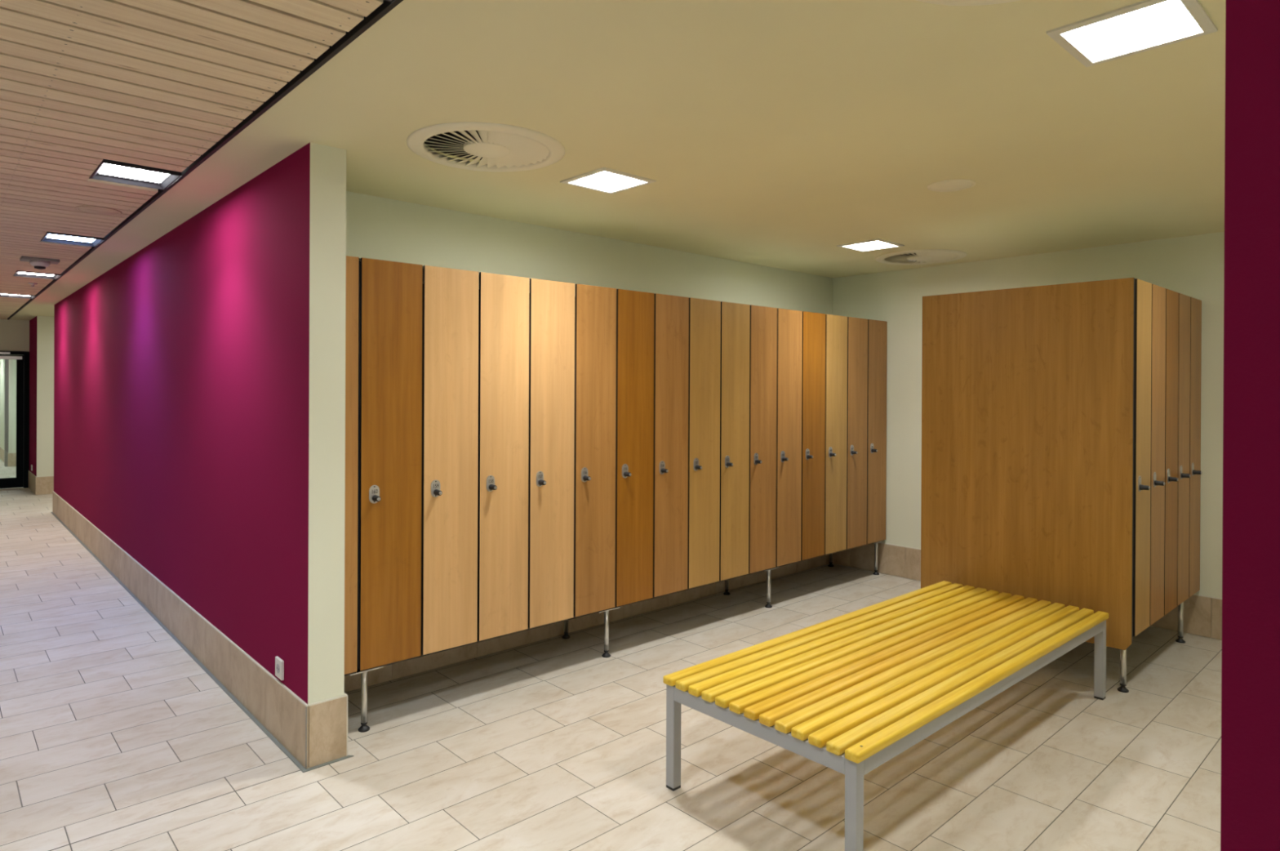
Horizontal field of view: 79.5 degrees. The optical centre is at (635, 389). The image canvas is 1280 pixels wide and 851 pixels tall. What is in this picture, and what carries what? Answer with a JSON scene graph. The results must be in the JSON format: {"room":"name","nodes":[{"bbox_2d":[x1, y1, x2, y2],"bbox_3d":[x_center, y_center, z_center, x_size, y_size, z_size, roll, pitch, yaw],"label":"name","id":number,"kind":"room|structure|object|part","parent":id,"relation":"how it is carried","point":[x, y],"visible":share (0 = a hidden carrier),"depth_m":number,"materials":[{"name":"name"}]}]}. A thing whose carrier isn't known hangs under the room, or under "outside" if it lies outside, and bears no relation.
{"room":"locker room","nodes":[
{"label":"locker room","id":0,"kind":"room"},
{"bbox_2d":[0,354,16,466],"bbox_3d":[-12.479,0.179,15.913,1.040,2.464,3.480,0,0,-43],"label":"pier","id":1,"kind":"object","parent":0,"point":[7,366],"visible":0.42,"depth_m":14.35,"materials":[{"name":"beige paint"}]},
{"bbox_2d":[0,318,29,351],"bbox_3d":[-9.927,0.176,10.565,2.880,2.514,0.150,0,0,-43],"label":"wall","id":2,"kind":"structure","parent":0,"point":[14,334],"depth_m":11.25,"materials":[{"name":"beige paint"}]},
{"bbox_2d":[0,351,29,488],"bbox_3d":[-9.491,0.432,10.892,1.465,2.004,0.160,0,0,-43],"label":"door","id":3,"kind":"structure","parent":2,"relation":"in","point":[22,357],"depth_m":11.31,"materials":[{"name":"black"}]},
{"bbox_2d":[29,315,53,494],"bbox_3d":[-8.521,0.182,11.035,0.174,2.514,1.060,0,0,-43],"label":"wall pier","id":4,"kind":"object","parent":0,"point":[41,327],"visible":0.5,"depth_m":10.66,"materials":[{"name":"beige paint"}]},
{"bbox_2d":[28,470,53,494],"bbox_3d":[-6.879,1.316,12.545,4.661,0.248,1.070,0,0,-43],"label":"baseboard","id":5,"kind":"object","parent":4,"relation":"attached to","point":[40,485],"visible":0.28,"depth_m":10.66,"materials":[{"name":"beige tile"}]},
{"bbox_2d":[52,316,53,475],"bbox_3d":[-6.447,0.190,12.289,4.577,2.514,0.100,0,0,-43],"label":"wall","id":6,"kind":"structure","parent":0,"point":[53,317],"depth_m":10.71,"materials":[{"name":"beige paint"}]},
{"bbox_2d":[0,0,382,319],"bbox_3d":[-3.924,-1.019,3.803,2.364,0.060,18.165,0,0,-43],"label":"boards","id":7,"kind":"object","parent":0,"point":[152,83],"visible":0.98,"depth_m":2.50,"materials":[{"name":"brown wood"}]},
{"bbox_2d":[0,293,35,298],"bbox_3d":[-6.642,-1.019,8.266,0.300,0.022,0.344,0,0,-43],"label":"lamp","id":8,"kind":"object","parent":7,"relation":"attached to","point":[4,295],"visible":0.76,"depth_m":8.33,"materials":[{"name":"grey plastic"}]},
{"bbox_2d":[0,293,30,296],"bbox_3d":[-6.642,-1.028,8.266,0.244,0.003,0.244,0,0,-43],"label":"diffuser","id":9,"kind":"object","parent":8,"relation":"attached to","point":[7,295],"depth_m":8.33,"materials":[{"name":"white plastic"}]},
{"bbox_2d":[28,282,37,287],"bbox_3d":[-5.653,-0.987,7.226,0.070,0.035,0.070,0,0,-43],"label":"sprinkler","id":10,"kind":"object","parent":7,"relation":"attached to","point":[31,283],"visible":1,"depth_m":7.21,"materials":[{"name":"silver metal"}]},
{"bbox_2d":[13,270,61,279],"bbox_3d":[-5.218,-1.009,6.716,0.300,0.022,0.344,0,0,-43],"label":"lamp","id":11,"kind":"object","parent":7,"relation":"attached to","point":[20,273],"visible":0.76,"depth_m":6.78,"materials":[{"name":"grey plastic"}]},
{"bbox_2d":[17,271,53,275],"bbox_3d":[-5.218,-1.018,6.716,0.244,0.003,0.244,0,0,-43],"label":"diffuser","id":12,"kind":"object","parent":11,"relation":"attached to","point":[19,273],"depth_m":6.78,"materials":[{"name":"white plastic"}]},
{"bbox_2d":[19,255,59,269],"bbox_3d":[-4.515,-0.956,5.840,0.230,0.080,0.140,0,0,-43],"label":"smoke detector","id":13,"kind":"object","parent":7,"relation":"attached to","point":[38,263],"visible":1,"depth_m":5.80,"materials":[{"name":"white plastic"}]},
{"bbox_3d":[-4.515,-0.985,5.840,0.230,0.022,0.140,0,0,-43],"label":"mounting plate","id":14,"kind":"part","parent":13,"relation":"part of","materials":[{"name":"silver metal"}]},
{"bbox_2d":[40,231,103,246],"bbox_3d":[-3.719,-0.999,5.085,0.300,0.022,0.344,0,0,-43],"label":"lamp","id":15,"kind":"object","parent":7,"relation":"attached to","point":[51,237],"visible":0.88,"depth_m":5.13,"materials":[{"name":"grey plastic"}]},
{"bbox_2d":[47,234,94,242],"bbox_3d":[-3.719,-1.008,5.085,0.244,0.003,0.244,0,0,-43],"label":"diffuser","id":16,"kind":"object","parent":15,"relation":"attached to","point":[55,237],"depth_m":5.13,"materials":[{"name":"white plastic"}]},
{"bbox_2d":[75,205,122,215],"bbox_3d":[-2.935,-0.981,4.217,0.208,0.008,0.208,0,0,-43],"label":"ceiling speaker","id":17,"kind":"object","parent":7,"relation":"attached to","point":[89,209],"visible":1,"depth_m":4.19,"materials":[{"name":"white plastic"}]},
{"bbox_2d":[89,159,181,190],"bbox_3d":[-2.298,-0.989,3.539,0.300,0.022,0.344,0,0,-43],"label":"lamp","id":18,"kind":"object","parent":7,"relation":"attached to","point":[111,171],"visible":0.94,"depth_m":3.56,"materials":[{"name":"grey plastic"}]},
{"bbox_2d":[98,164,169,182],"bbox_3d":[-2.298,-0.999,3.539,0.244,0.003,0.244,0,0,-43],"label":"diffuser","id":19,"kind":"object","parent":18,"relation":"attached to","point":[108,170],"depth_m":3.56,"materials":[{"name":"white plastic"}]},
{"bbox_2d":[52,142,347,768],"bbox_3d":[-4.043,0.213,6.140,0.164,2.514,8.329,0,0,-43],"label":"wall","id":20,"kind":"structure","parent":0,"point":[199,379],"depth_m":3.76,"materials":[{"name":"purple paint"}]},
{"bbox_2d":[50,511,353,772],"bbox_3d":[-4.039,1.468,6.134,0.200,0.004,8.335,0,0,-43],"label":"trim","id":21,"kind":"structure","parent":20,"relation":"attached to","point":[233,697],"depth_m":3.86,"materials":[{"name":"grey"}]},
{"bbox_2d":[275,655,284,679],"bbox_3d":[-1.508,1.177,3.261,0.013,0.082,0.082,0,0,-43],"label":"wall socket","id":22,"kind":"object","parent":20,"relation":"attached to","point":[279,663],"visible":1,"depth_m":3.25,"materials":[{"name":"white plastic"}]},
{"bbox_2d":[305,694,347,768],"bbox_3d":[-1.232,1.362,3.076,0.166,0.245,0.006,0,0,-43],"label":"trim","id":23,"kind":"structure","parent":20,"relation":"attached to","point":[347,695],"depth_m":3.02,"materials":[{"name":"silver metal"}]},
{"bbox_2d":[346,191,832,315],"bbox_3d":[0.044,0.234,5.203,4.607,2.514,0.100,0,0,-43],"label":"wall","id":24,"kind":"structure","parent":0,"point":[378,228],"depth_m":4.64,"materials":[{"name":"beige paint"}]},
{"bbox_2d":[344,554,830,692],"bbox_3d":[0.043,1.363,5.134,4.497,0.248,0.010,0,0,-43],"label":"baseboard","id":25,"kind":"structure","parent":24,"relation":"attached to","point":[396,670],"depth_m":4.62,"materials":[{"name":"beige tile"}]},
{"bbox_2d":[0,458,1222,850],"bbox_3d":[-4.680,1.487,8.339,7.600,0.050,25.800,0,0,-43],"label":"floor","id":26,"kind":"structure","parent":0,"point":[113,737],"depth_m":3.19,"materials":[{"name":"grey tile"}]},
{"bbox_2d":[349,257,619,732],"bbox_3d":[-0.780,0.461,3.985,1.573,2.057,0.550,0,0,-43],"label":"bank","id":27,"kind":"object","parent":26,"relation":"on","point":[487,401],"visible":0.98,"depth_m":3.69,"materials":[{"name":"wood laminate"},{"name":"light maple laminate"},{"name":"chrome metal"}]},
{"bbox_2d":[344,255,359,675],"bbox_3d":[-1.391,0.323,3.450,0.098,1.785,0.499,0,0,-43],"label":"filler panel","id":28,"kind":"object","parent":27,"relation":"attached to","point":[352,262],"visible":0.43,"depth_m":3.28,"materials":[{"name":"brown wood"}]},
{"bbox_3d":[-1.194,1.337,3.381,0.150,0.233,0.073,0,0,-43],"label":"leg","id":29,"kind":"part","parent":27,"relation":"part of","materials":[{"name":"silver metal"}]},
{"bbox_3d":[-1.134,0.452,3.345,0.046,0.080,0.004,0,0,-43],"label":"lock plate","id":30,"kind":"part","parent":27,"relation":"part of","materials":[{"name":"silver metal"}]},
{"bbox_3d":[-1.117,0.469,3.330,0.027,0.027,0.043,0,0,-43],"label":"lock knob","id":31,"kind":"part","parent":27,"relation":"part of","materials":[{"name":"black rubber"}]},
{"bbox_3d":[-1.078,0.318,3.407,0.280,1.773,0.013,0,0,-43],"label":"door","id":32,"kind":"part","parent":27,"relation":"part of","materials":[{"name":"laminate"}]},
{"bbox_3d":[-0.918,0.452,3.543,0.046,0.080,0.004,0,0,-43],"label":"lock plate","id":33,"kind":"part","parent":27,"relation":"part of","materials":[{"name":"silver metal"}]},
{"bbox_3d":[-0.902,0.469,3.528,0.027,0.027,0.043,0,0,-43],"label":"lock knob","id":34,"kind":"part","parent":27,"relation":"part of","materials":[{"name":"black rubber"}]},
{"bbox_3d":[-0.863,0.319,3.605,0.280,1.773,0.013,0,0,-43],"label":"door","id":35,"kind":"part","parent":27,"relation":"part of","materials":[{"name":"brown wood"}]},
{"bbox_3d":[-0.703,0.453,3.741,0.046,0.080,0.004,0,0,-43],"label":"lock plate","id":36,"kind":"part","parent":27,"relation":"part of","materials":[{"name":"silver metal"}]},
{"bbox_3d":[-0.686,0.470,3.726,0.027,0.027,0.043,0,0,-43],"label":"lock knob","id":37,"kind":"part","parent":27,"relation":"part of","materials":[{"name":"black rubber"}]},
{"bbox_3d":[-0.647,0.320,3.803,0.280,1.773,0.013,0,0,-43],"label":"door","id":38,"kind":"part","parent":27,"relation":"part of","materials":[{"name":"brown wood"}]},
{"bbox_3d":[-0.488,0.454,3.939,0.046,0.080,0.004,0,0,-43],"label":"lock plate","id":39,"kind":"part","parent":27,"relation":"part of","materials":[{"name":"silver metal"}]},
{"bbox_3d":[-0.471,0.471,3.924,0.027,0.027,0.043,0,0,-43],"label":"lock knob","id":40,"kind":"part","parent":27,"relation":"part of","materials":[{"name":"black rubber"}]},
{"bbox_3d":[-0.432,0.320,4.001,0.280,1.773,0.013,0,0,-43],"label":"door","id":41,"kind":"part","parent":27,"relation":"part of","materials":[{"name":"brown wood"}]},
{"bbox_3d":[-0.422,1.338,4.644,0.150,0.233,0.073,0,0,-43],"label":"leg","id":42,"kind":"part","parent":27,"relation":"part of","materials":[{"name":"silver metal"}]},
{"bbox_3d":[-0.272,0.454,4.137,0.046,0.080,0.004,0,0,-43],"label":"lock plate","id":43,"kind":"part","parent":27,"relation":"part of","materials":[{"name":"silver metal"}]},
{"bbox_3d":[-0.256,0.471,4.122,0.027,0.027,0.043,0,0,-43],"label":"lock knob","id":44,"kind":"part","parent":27,"relation":"part of","materials":[{"name":"black rubber"}]},
{"bbox_3d":[-0.217,0.321,4.199,0.280,1.773,0.013,0,0,-43],"label":"door","id":45,"kind":"part","parent":27,"relation":"part of","materials":[{"name":"brown wood"}]},
{"bbox_3d":[-0.168,1.340,4.325,0.150,0.233,0.073,0,0,-43],"label":"leg","id":46,"kind":"part","parent":27,"relation":"part of","materials":[{"name":"silver metal"}]},
{"bbox_2d":[613,288,778,608],"bbox_3d":[0.312,0.464,4.989,1.557,2.057,0.550,0,0,-43],"label":"bank","id":47,"kind":"object","parent":26,"relation":"on","point":[696,379],"visible":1,"depth_m":4.71,"materials":[{"name":"cherry laminate"},{"name":"olive maple laminate"},{"name":"chrome metal"}]},
{"bbox_3d":[-0.057,0.455,4.335,0.046,0.080,0.004,0,0,-43],"label":"lock plate","id":48,"kind":"part","parent":47,"relation":"part of","materials":[{"name":"silver metal"}]},
{"bbox_3d":[-0.041,0.472,4.320,0.027,0.027,0.043,0,0,-43],"label":"lock knob","id":49,"kind":"part","parent":47,"relation":"part of","materials":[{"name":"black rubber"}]},
{"bbox_3d":[-0.001,0.322,4.396,0.280,1.773,0.013,0,0,-43],"label":"door","id":50,"kind":"part","parent":47,"relation":"part of","materials":[{"name":"laminate"}]},
{"bbox_3d":[0.158,0.456,4.533,0.046,0.080,0.004,0,0,-43],"label":"lock plate","id":51,"kind":"part","parent":47,"relation":"part of","materials":[{"name":"silver metal"}]},
{"bbox_3d":[0.175,0.473,4.518,0.027,0.027,0.043,0,0,-43],"label":"lock knob","id":52,"kind":"part","parent":47,"relation":"part of","materials":[{"name":"black metal"}]},
{"bbox_3d":[0.214,0.322,4.594,0.280,1.773,0.013,0,0,-43],"label":"door","id":53,"kind":"part","parent":47,"relation":"part of","materials":[{"name":"brown wood"}]},
{"bbox_3d":[0.374,0.456,4.731,0.046,0.080,0.004,0,0,-43],"label":"lock plate","id":54,"kind":"part","parent":47,"relation":"part of","materials":[{"name":"silver metal"}]},
{"bbox_3d":[0.390,0.473,4.716,0.027,0.027,0.043,0,0,-43],"label":"lock knob","id":55,"kind":"part","parent":47,"relation":"part of","materials":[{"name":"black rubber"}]},
{"bbox_3d":[0.429,0.323,4.792,0.280,1.773,0.013,0,0,-43],"label":"door","id":56,"kind":"part","parent":47,"relation":"part of","materials":[{"name":"brown wood"}]},
{"bbox_3d":[0.664,1.341,5.642,0.150,0.233,0.073,0,0,-43],"label":"leg","id":57,"kind":"part","parent":47,"relation":"part of","materials":[{"name":"silver metal"}]},
{"bbox_3d":[0.589,0.457,4.929,0.046,0.080,0.004,0,0,-43],"label":"lock plate","id":58,"kind":"part","parent":47,"relation":"part of","materials":[{"name":"silver metal"}]},
{"bbox_3d":[0.606,0.474,4.914,0.027,0.027,0.043,0,0,-43],"label":"lock knob","id":59,"kind":"part","parent":47,"relation":"part of","materials":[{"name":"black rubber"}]},
{"bbox_3d":[0.645,0.324,4.990,0.280,1.773,0.013,0,0,-43],"label":"door","id":60,"kind":"part","parent":47,"relation":"part of","materials":[{"name":"brown wood"}]},
{"bbox_3d":[0.804,0.458,5.127,0.046,0.080,0.004,0,0,-43],"label":"lock plate","id":61,"kind":"part","parent":47,"relation":"part of","materials":[{"name":"silver metal"}]},
{"bbox_3d":[0.821,0.475,5.112,0.027,0.027,0.043,0,0,-43],"label":"lock knob","id":62,"kind":"part","parent":47,"relation":"part of","materials":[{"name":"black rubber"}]},
{"bbox_3d":[0.860,0.324,5.188,0.280,1.773,0.013,0,0,-43],"label":"door","id":63,"kind":"part","parent":47,"relation":"part of","materials":[{"name":"brown wood"}]},
{"bbox_3d":[0.914,1.343,5.319,0.150,0.233,0.073,0,0,-43],"label":"leg","id":64,"kind":"part","parent":47,"relation":"part of","materials":[{"name":"silver metal"}]},
{"bbox_2d":[774,307,887,574],"bbox_3d":[1.354,0.467,5.946,1.462,2.057,0.550,0,0,-43],"label":"bank","id":65,"kind":"object","parent":26,"relation":"on","point":[831,389],"visible":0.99,"depth_m":5.72,"materials":[{"name":"brown laminate"}]},
{"bbox_3d":[1.020,0.458,5.324,0.046,0.080,0.004,0,0,-43],"label":"lock plate","id":66,"kind":"part","parent":65,"relation":"part of","materials":[{"name":"silver metal"}]},
{"bbox_3d":[1.036,0.475,5.309,0.027,0.027,0.043,0,0,-43],"label":"lock knob","id":67,"kind":"part","parent":65,"relation":"part of","materials":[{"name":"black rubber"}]},
{"bbox_3d":[1.075,0.325,5.386,0.280,1.773,0.013,0,0,-43],"label":"door","id":68,"kind":"part","parent":65,"relation":"part of","materials":[{"name":"brown wood"}]},
{"bbox_3d":[1.235,0.459,5.522,0.046,0.080,0.004,0,0,-43],"label":"lock plate","id":69,"kind":"part","parent":65,"relation":"part of","materials":[{"name":"silver metal"}]},
{"bbox_3d":[1.252,0.476,5.507,0.027,0.027,0.043,0,0,-43],"label":"lock knob","id":70,"kind":"part","parent":65,"relation":"part of","materials":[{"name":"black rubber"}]},
{"bbox_3d":[1.291,0.326,5.584,0.280,1.773,0.013,0,0,-43],"label":"door","id":71,"kind":"part","parent":65,"relation":"part of","materials":[{"name":"laminate"}]},
{"bbox_3d":[1.450,0.460,5.720,0.046,0.080,0.004,0,0,-43],"label":"lock plate","id":72,"kind":"part","parent":65,"relation":"part of","materials":[{"name":"silver metal"}]},
{"bbox_3d":[1.647,1.345,6.545,0.120,0.233,0.073,0,0,-43],"label":"leg","id":73,"kind":"part","parent":65,"relation":"part of","materials":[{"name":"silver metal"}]},
{"bbox_3d":[1.467,0.477,5.705,0.027,0.027,0.043,0,0,-43],"label":"lock knob","id":74,"kind":"part","parent":65,"relation":"part of","materials":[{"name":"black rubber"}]},
{"bbox_3d":[1.506,0.326,5.782,0.280,1.773,0.013,0,0,-43],"label":"door","id":75,"kind":"part","parent":65,"relation":"part of","materials":[{"name":"brown wood"}]},
{"bbox_3d":[1.666,0.460,5.918,0.046,0.080,0.004,0,0,-43],"label":"lock plate","id":76,"kind":"part","parent":65,"relation":"part of","materials":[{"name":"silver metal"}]},
{"bbox_3d":[1.721,0.327,5.980,0.280,1.773,0.013,0,0,-43],"label":"door","id":77,"kind":"part","parent":65,"relation":"part of","materials":[{"name":"brown wood"}]},
{"bbox_3d":[1.881,0.461,6.116,0.046,0.080,0.004,0,0,-43],"label":"lock plate","id":78,"kind":"part","parent":65,"relation":"part of","materials":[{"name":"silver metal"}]},
{"bbox_3d":[1.937,0.328,6.178,0.280,1.773,0.013,0,0,-43],"label":"door","id":79,"kind":"part","parent":65,"relation":"part of","materials":[{"name":"brown wood"}]},
{"bbox_3d":[1.945,1.347,6.266,0.120,0.233,0.073,0,0,-43],"label":"leg","id":80,"kind":"part","parent":65,"relation":"part of","materials":[{"name":"silver metal"}]},
{"bbox_2d":[662,580,1108,850],"bbox_3d":[1.206,1.289,3.328,2.216,0.421,0.837,0,0,-42],"label":"bench","id":81,"kind":"object","parent":26,"relation":"on","point":[847,694],"visible":1,"depth_m":2.94,"materials":[{"name":"yellow wood"}]},
{"bbox_3d":[0.145,1.296,2.901,0.041,0.381,0.041,0,0,-42],"label":"leg","id":82,"kind":"part","parent":81,"relation":"part of","materials":[{"name":"grey metal"}]},
{"bbox_3d":[0.660,1.300,2.324,0.041,0.381,0.041,0,0,-42],"label":"leg","id":83,"kind":"part","parent":81,"relation":"part of","materials":[{"name":"grey metal"}]},
{"bbox_3d":[1.210,1.136,3.333,2.204,0.052,0.815,0,0,-42],"label":"frame","id":84,"kind":"part","parent":81,"relation":"part of","materials":[{"name":"grey metal"}]},
{"bbox_3d":[2.273,1.305,3.766,0.041,0.381,0.041,0,0,-42],"label":"leg","id":85,"kind":"part","parent":81,"relation":"part of","materials":[{"name":"grey metal"}]},
{"bbox_2d":[920,277,1202,692],"bbox_3d":[2.601,0.476,4.636,1.401,2.057,1.135,0,0,-43],"label":"bank","id":86,"kind":"object","parent":26,"relation":"on","point":[1061,423],"visible":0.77,"depth_m":4.13,"materials":[{"name":"brown laminate"}]},
{"bbox_3d":[2.078,0.363,4.185,0.019,1.835,1.090,0,0,-43],"label":"panel","id":87,"kind":"part","parent":86,"relation":"part of","materials":[{"name":"laminate"}]},
{"bbox_3d":[2.453,1.353,3.877,0.080,0.233,0.073,0,0,-43],"label":"leg","id":88,"kind":"part","parent":86,"relation":"part of","materials":[{"name":"silver metal"}]},
{"bbox_3d":[2.525,0.468,3.854,0.046,0.080,0.004,0,0,-43],"label":"lock plate","id":89,"kind":"part","parent":86,"relation":"part of","materials":[{"name":"silver metal"}]},
{"bbox_3d":[2.572,0.335,3.908,0.258,1.773,0.013,0,0,-43],"label":"door","id":90,"kind":"part","parent":86,"relation":"part of","materials":[{"name":"brown wood"}]},
{"bbox_3d":[2.541,0.485,3.839,0.027,0.027,0.043,0,0,-43],"label":"lock knob","id":91,"kind":"part","parent":86,"relation":"part of","materials":[{"name":"black rubber"}]},
{"bbox_3d":[2.724,0.469,4.037,0.046,0.080,0.004,0,0,-43],"label":"lock plate","id":92,"kind":"part","parent":86,"relation":"part of","materials":[{"name":"silver metal"}]},
{"bbox_3d":[2.771,0.335,4.091,0.258,1.773,0.013,0,0,-43],"label":"door","id":93,"kind":"part","parent":86,"relation":"part of","materials":[{"name":"brown wood"}]},
{"bbox_3d":[2.740,0.486,4.022,0.027,0.027,0.043,0,0,-43],"label":"lock knob","id":94,"kind":"part","parent":86,"relation":"part of","materials":[{"name":"black rubber"}]},
{"bbox_3d":[2.922,0.469,4.220,0.046,0.080,0.004,0,0,-43],"label":"lock plate","id":95,"kind":"part","parent":86,"relation":"part of","materials":[{"name":"silver metal"}]},
{"bbox_3d":[2.970,0.336,4.273,0.258,1.773,0.013,0,0,-43],"label":"door","id":96,"kind":"part","parent":86,"relation":"part of","materials":[{"name":"laminate"}]},
{"bbox_3d":[2.939,0.486,4.205,0.027,0.027,0.043,0,0,-43],"label":"lock knob","id":97,"kind":"part","parent":86,"relation":"part of","materials":[{"name":"black rubber"}]},
{"bbox_3d":[3.261,1.356,4.619,0.150,0.233,0.073,0,0,-43],"label":"leg","id":98,"kind":"part","parent":86,"relation":"part of","materials":[{"name":"silver metal"}]},
{"bbox_3d":[3.121,0.470,4.402,0.046,0.080,0.004,0,0,-43],"label":"lock plate","id":99,"kind":"part","parent":86,"relation":"part of","materials":[{"name":"silver metal"}]},
{"bbox_3d":[3.169,0.337,4.456,0.258,1.773,0.013,0,0,-43],"label":"door","id":100,"kind":"part","parent":86,"relation":"part of","materials":[{"name":"brown wood"}]},
{"bbox_3d":[3.138,0.487,4.387,0.027,0.027,0.043,0,0,-43],"label":"lock knob","id":101,"kind":"part","parent":86,"relation":"part of","materials":[{"name":"black rubber"}]},
{"bbox_3d":[3.320,0.471,4.585,0.046,0.080,0.004,0,0,-43],"label":"lock plate","id":102,"kind":"part","parent":86,"relation":"part of","materials":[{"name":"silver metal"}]},
{"bbox_3d":[3.367,0.337,4.639,0.258,1.773,0.013,0,0,-43],"label":"door","id":103,"kind":"part","parent":86,"relation":"part of","materials":[{"name":"brown wood"}]},
{"bbox_3d":[3.337,0.488,4.570,0.027,0.027,0.043,0,0,-43],"label":"lock knob","id":104,"kind":"part","parent":86,"relation":"part of","materials":[{"name":"black rubber"}]},
{"bbox_2d":[9,0,1226,319],"bbox_3d":[-1.241,-1.081,6.323,4.996,0.200,18.000,0,0,-43],"label":"ceiling","id":105,"kind":"structure","parent":0,"point":[779,134],"depth_m":2.81,"materials":[{"name":"paint"}]},
{"bbox_2d":[7,0,403,319],"bbox_3d":[-3.052,-1.011,4.591,0.014,0.061,17.900,0,0,-43],"label":"trim","id":106,"kind":"structure","parent":105,"relation":"attached to","point":[386,6],"depth_m":2.64,"materials":[{"name":"black"}]},
{"bbox_2d":[406,121,564,172],"bbox_3d":[-0.596,-1.020,3.102,0.624,0.120,0.624,0,0,-43],"label":"ceiling vent","id":107,"kind":"object","parent":105,"relation":"in","point":[500,148],"visible":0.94,"depth_m":3.07,"materials":[{"name":"white metal"}]},
{"bbox_2d":[560,167,656,194],"bbox_3d":[-0.128,-0.977,3.574,0.316,0.028,0.316,0,0,-43],"label":"recessed light","id":108,"kind":"object","parent":105,"relation":"in","point":[604,180],"visible":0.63,"depth_m":3.61,"materials":[{"name":"white paint"}]},
{"bbox_2d":[579,171,635,186],"bbox_3d":[-0.127,-0.986,3.574,0.242,0.003,0.242,0,0,-43],"label":"diffuser","id":109,"kind":"object","parent":108,"relation":"attached to","point":[604,179],"depth_m":3.62,"materials":[{"name":"white plastic"}]},
{"bbox_2d":[836,238,904,252],"bbox_3d":[1.566,-0.971,5.130,0.316,0.028,0.316,0,0,-43],"label":"recessed light","id":110,"kind":"object","parent":105,"relation":"in","point":[874,244],"visible":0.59,"depth_m":5.18,"materials":[{"name":"white paint"}]},
{"bbox_2d":[853,240,888,247],"bbox_3d":[1.566,-0.981,5.130,0.242,0.003,0.242,0,0,-43],"label":"diffuser","id":111,"kind":"object","parent":110,"relation":"attached to","point":[873,243],"depth_m":5.18,"materials":[{"name":"white plastic"}]},
{"bbox_2d":[875,248,967,264],"bbox_3d":[2.063,-1.012,5.577,0.624,0.120,0.624,0,0,-43],"label":"ceiling vent","id":112,"kind":"object","parent":105,"relation":"in","point":[925,256],"visible":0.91,"depth_m":5.54,"materials":[{"name":"white metal"}]},
{"bbox_2d":[927,178,975,191],"bbox_3d":[1.484,-0.959,3.619,0.212,0.008,0.212,0,0,-43],"label":"ceiling speaker","id":113,"kind":"object","parent":105,"relation":"attached to","point":[956,184],"visible":1,"depth_m":3.60,"materials":[{"name":"white metal"}]},
{"bbox_2d":[915,0,1020,5],"bbox_3d":[0.816,-1.011,1.613,0.624,0.120,0.624,0,0,-43],"label":"ceiling vent","id":114,"kind":"object","parent":105,"relation":"in","point":[948,2],"visible":1,"depth_m":1.89,"materials":[{"name":"white metal"}]},
{"bbox_2d":[1046,0,1217,66],"bbox_3d":[1.326,-0.967,2.057,0.316,0.028,0.316,0,0,-43],"label":"recessed light","id":115,"kind":"object","parent":105,"relation":"in","point":[1144,25],"visible":0.89,"depth_m":2.07,"materials":[{"name":"white paint"}]},
{"bbox_2d":[1071,0,1197,52],"bbox_3d":[1.326,-0.977,2.057,0.242,0.003,0.242,0,0,-43],"label":"diffuser","id":116,"kind":"object","parent":115,"relation":"attached to","point":[1168,20],"depth_m":2.08,"materials":[{"name":"white plastic"}]},
{"bbox_2d":[832,231,1224,639],"bbox_3d":[3.148,0.249,5.156,0.100,2.514,4.370,0,0,-43],"label":"wall","id":117,"kind":"structure","parent":0,"point":[1193,265],"depth_m":5.49,"materials":[{"name":"beige paint"}]},
{"bbox_2d":[832,542,1222,639],"bbox_3d":[3.106,1.378,5.116,0.010,0.248,4.158,0,0,-43],"label":"baseboard","id":118,"kind":"structure","parent":117,"relation":"attached to","point":[1202,614],"depth_m":6.07,"materials":[{"name":"beige tile"}]},
{"bbox_2d":[1220,0,1279,850],"bbox_3d":[1.984,0.254,-0.419,0.144,2.514,3.696,0,0,-43],"label":"wall","id":119,"kind":"structure","parent":0,"point":[1250,809],"depth_m":0.87,"materials":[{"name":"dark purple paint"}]},
{"bbox_3d":[-12.153,0.185,13.667,3.800,2.464,7.430,0,0,-43],"label":"wall","id":120,"kind":"structure","parent":0,"visible":0},
{"bbox_2d":[0,445,16,466],"bbox_3d":[-13.304,1.280,15.679,4.949,0.248,2.096,0,0,11],"label":"baseboard","id":121,"kind":"structure","parent":120,"relation":"attached to","point":[12,455],"depth_m":14.36,"materials":[{"name":"beige tile"}]}
]}

